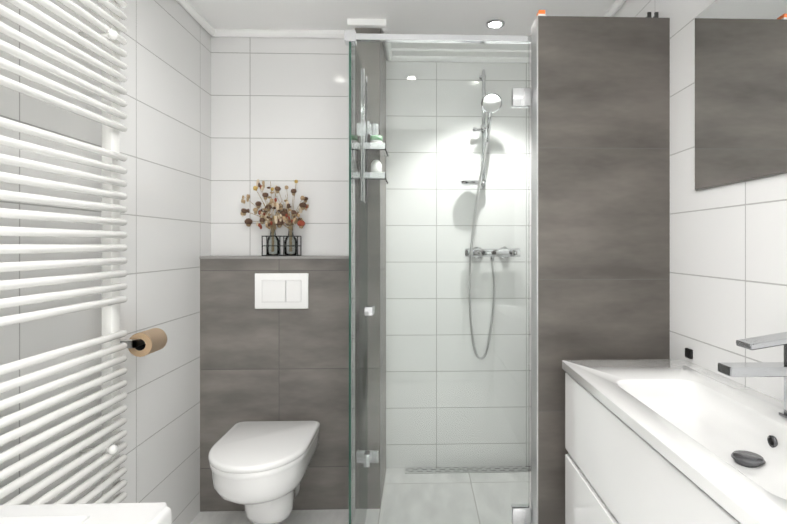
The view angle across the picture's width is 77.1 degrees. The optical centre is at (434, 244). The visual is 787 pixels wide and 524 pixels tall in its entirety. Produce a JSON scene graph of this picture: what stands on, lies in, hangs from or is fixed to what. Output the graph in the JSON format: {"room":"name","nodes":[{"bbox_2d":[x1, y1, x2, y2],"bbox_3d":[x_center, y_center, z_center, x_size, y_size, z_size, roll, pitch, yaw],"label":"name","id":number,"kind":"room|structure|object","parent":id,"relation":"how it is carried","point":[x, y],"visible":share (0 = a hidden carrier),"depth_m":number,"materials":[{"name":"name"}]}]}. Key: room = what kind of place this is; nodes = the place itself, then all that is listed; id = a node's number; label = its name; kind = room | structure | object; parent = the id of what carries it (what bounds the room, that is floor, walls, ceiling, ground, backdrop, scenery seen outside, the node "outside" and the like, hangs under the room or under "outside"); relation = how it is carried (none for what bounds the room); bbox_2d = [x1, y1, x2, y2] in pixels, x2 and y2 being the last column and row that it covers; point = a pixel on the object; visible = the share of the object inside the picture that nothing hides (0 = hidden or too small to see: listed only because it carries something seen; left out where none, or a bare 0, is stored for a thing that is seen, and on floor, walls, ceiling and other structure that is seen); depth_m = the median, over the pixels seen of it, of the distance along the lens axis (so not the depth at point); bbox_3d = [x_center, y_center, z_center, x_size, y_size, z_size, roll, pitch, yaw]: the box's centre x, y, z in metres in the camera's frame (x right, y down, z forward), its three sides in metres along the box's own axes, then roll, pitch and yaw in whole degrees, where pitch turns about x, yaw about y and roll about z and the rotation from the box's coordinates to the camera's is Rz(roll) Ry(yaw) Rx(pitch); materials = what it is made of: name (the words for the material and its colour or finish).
{"room":"bathroom","nodes":[
{"label":"bathroom","id":0,"kind":"room"},
{"bbox_2d":[0,0,210,523],"bbox_3d":[-1.100,0.096,0.853,0.120,2.275,3.903,0,0,-2],"label":"wall","id":1,"kind":"structure","parent":0,"point":[165,143],"depth_m":1.79,"materials":[{"name":"white tile"}]},
{"bbox_2d":[0,0,126,504],"bbox_3d":[-0.998,0.012,1.285,0.109,1.702,0.544,0,0,-2],"label":"radiator","id":2,"kind":"object","parent":1,"relation":"attached to","point":[110,447],"visible":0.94,"depth_m":1.31,"materials":[{"name":"white metal"}]},
{"bbox_2d":[120,328,166,356],"bbox_3d":[-1.004,0.334,1.686,0.120,0.080,0.178,0,0,-2],"label":"toilet paper","id":3,"kind":"object","parent":1,"relation":"attached to","point":[144,343],"visible":0.98,"depth_m":1.64,"materials":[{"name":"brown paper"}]},
{"bbox_2d":[176,0,217,36],"bbox_3d":[-1.017,-1.025,0.710,0.035,0.035,3.370,0,0,-2],"label":"trim","id":4,"kind":"structure","parent":1,"relation":"attached to","point":[195,14],"depth_m":2.19,"materials":[{"name":"white paint"}]},
{"bbox_2d":[199,256,348,511],"bbox_3d":[-0.730,0.643,2.341,0.712,1.180,0.126,0,0,-2],"label":"wall","id":5,"kind":"structure","parent":0,"point":[274,364],"depth_m":2.28,"materials":[{"name":"grey tile"}]},
{"bbox_2d":[208,421,319,523],"bbox_3d":[-0.700,0.990,2.025,0.380,0.380,0.516,0,0,-2],"label":"toilet","id":6,"kind":"object","parent":5,"relation":"attached to","point":[259,469],"visible":1,"depth_m":1.91,"materials":[{"name":"white ceramic"}]},
{"bbox_2d":[240,179,308,255],"bbox_3d":[-0.762,-0.131,2.342,0.323,0.367,0.109,0,0,-2],"label":"flowers","id":7,"kind":"object","parent":5,"relation":"on","point":[277,218],"visible":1,"depth_m":2.33,"materials":[{"name":"brown plant"}]},
{"bbox_2d":[255,273,308,308],"bbox_3d":[-0.708,0.214,2.277,0.246,0.164,0.013,0,0,-2],"label":"flush plate","id":8,"kind":"object","parent":5,"relation":"attached to","point":[281,290],"visible":1,"depth_m":2.27,"materials":[{"name":"white plastic"}]},
{"bbox_2d":[190,468,530,523],"bbox_3d":[-0.102,1.293,0.884,2.116,0.120,3.903,0,0,-2],"label":"floor","id":9,"kind":"structure","parent":0,"point":[334,516],"depth_m":2.34,"materials":[{"name":"tile"}]},
{"bbox_2d":[0,502,170,523],"bbox_3d":[-0.678,0.807,0.424,0.672,0.852,0.608,0,0,-2],"label":"washing machine","id":10,"kind":"object","parent":9,"relation":"on","point":[129,513],"visible":1,"depth_m":0.70,"materials":[{"name":"white enamelled metal"},{"name":"white plastic"}]},
{"bbox_2d":[344,30,531,523],"bbox_3d":[-0.011,0.236,2.015,0.702,1.986,0.581,0,0,-2],"label":"glass","id":11,"kind":"object","parent":9,"relation":"on","point":[362,457],"visible":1,"depth_m":1.76,"materials":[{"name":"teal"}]},
{"bbox_2d":[363,69,387,202],"bbox_3d":[-0.257,-0.470,2.161,0.098,0.566,0.155,0,0,-2],"label":"shower caddy","id":12,"kind":"object","parent":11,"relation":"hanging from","point":[377,167],"depth_m":2.11,"materials":[{"name":"silver metal"}]},
{"bbox_2d":[405,466,530,473],"bbox_3d":[0.235,1.231,2.690,0.790,0.004,0.062,0,0,-2],"label":"drain","id":13,"kind":"object","parent":9,"relation":"on","point":[466,469],"depth_m":2.68,"materials":[{"name":"metal"}]},
{"bbox_2d":[355,28,385,508],"bbox_3d":[-0.321,0.096,2.563,0.118,2.275,0.533,0,0,-2],"label":"wall","id":14,"kind":"structure","parent":0,"point":[378,329],"depth_m":2.30,"materials":[{"name":"grey tile"}]},
{"bbox_2d":[373,19,392,55],"bbox_3d":[-0.251,-1.024,2.428,0.055,0.035,0.320,0,0,-2],"label":"trim","id":15,"kind":"structure","parent":14,"relation":"attached to","point":[377,23],"depth_m":2.31,"materials":[{"name":"white paint"}]},
{"bbox_2d":[211,36,530,467],"bbox_3d":[-0.156,0.096,2.628,1.876,2.275,0.413,0,0,-2],"label":"wall","id":16,"kind":"structure","parent":0,"point":[280,112],"depth_m":2.72,"materials":[{"name":"white tile"}]},
{"bbox_2d":[218,26,358,37],"bbox_3d":[-0.701,-1.024,2.387,0.652,0.035,0.035,0,0,-2],"label":"trim","id":17,"kind":"structure","parent":16,"relation":"attached to","point":[270,33],"depth_m":2.37,"materials":[{"name":"white paint"}]},
{"bbox_2d":[385,48,530,62],"bbox_3d":[0.234,-1.024,2.675,1.000,0.035,0.105,0,0,-2],"label":"trim","id":18,"kind":"structure","parent":16,"relation":"attached to","point":[457,54],"depth_m":2.68,"materials":[{"name":"white"}]},
{"bbox_2d":[460,69,519,359],"bbox_3d":[0.299,-0.171,2.620,0.326,1.573,0.216,0,0,-2],"label":"shower rail","id":19,"kind":"object","parent":16,"relation":"attached to","point":[502,251],"depth_m":2.64,"materials":[{"name":"silver metal"}]},
{"bbox_2d":[187,0,615,49],"bbox_3d":[-0.102,-1.102,0.884,2.116,0.120,3.903,0,0,-2],"label":"ceiling","id":20,"kind":"structure","parent":0,"point":[462,17],"depth_m":2.23,"materials":[{"name":"white paint"}]},
{"bbox_2d":[486,19,504,28],"bbox_3d":[0.286,-1.038,2.316,0.089,0.007,0.089,0,0,43],"label":"recessed light","id":21,"kind":"object","parent":20,"relation":"in","point":[495,24],"visible":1,"depth_m":2.29,"materials":[{"name":"silver metal"}]},
{"bbox_2d":[531,15,669,523],"bbox_3d":[0.580,0.225,1.732,0.461,2.017,0.087,0,0,-2],"label":"wall","id":22,"kind":"structure","parent":0,"point":[600,193],"depth_m":1.69,"materials":[{"name":"grey tile"}]},
{"bbox_2d":[537,10,658,17],"bbox_3d":[0.565,-0.797,1.715,0.415,0.025,0.048,0,0,-2],"label":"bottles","id":23,"kind":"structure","parent":22,"relation":"on","point":[542,13],"depth_m":1.70,"materials":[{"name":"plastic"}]},
{"bbox_2d":[613,0,786,401],"bbox_3d":[0.890,0.096,0.915,0.130,2.275,3.903,0,0,-2],"label":"wall","id":24,"kind":"structure","parent":0,"point":[728,266],"depth_m":1.44,"materials":[{"name":"white tile"}]},
{"bbox_2d":[603,0,625,16],"bbox_3d":[0.817,-1.024,0.913,0.035,0.035,3.663,0,0,-2],"label":"trim","id":25,"kind":"structure","parent":24,"relation":"attached to","point":[617,4],"depth_m":2.11,"materials":[{"name":"white paint"}]},
{"bbox_2d":[562,332,786,523],"bbox_3d":[0.630,0.557,1.008,0.402,0.753,1.170,0,0,-2],"label":"bathroom vanity","id":26,"kind":"object","parent":24,"relation":"attached to","point":[665,441],"visible":1,"depth_m":1.12,"materials":[{"name":"white ceramic"}]},
{"bbox_2d":[718,332,786,467],"bbox_3d":[0.713,0.318,1.034,0.208,0.275,0.074,0,0,-2],"label":"tap","id":27,"kind":"object","parent":26,"relation":"on","point":[767,448],"depth_m":1.03,"materials":[{"name":"silver metal"}]},
{"bbox_2d":[695,0,786,190],"bbox_3d":[0.826,-0.437,1.082,0.007,0.540,0.900,0,0,-2],"label":"mirror","id":28,"kind":"object","parent":24,"relation":"attached to","point":[740,91],"visible":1,"depth_m":1.31,"materials":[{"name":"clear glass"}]}
]}

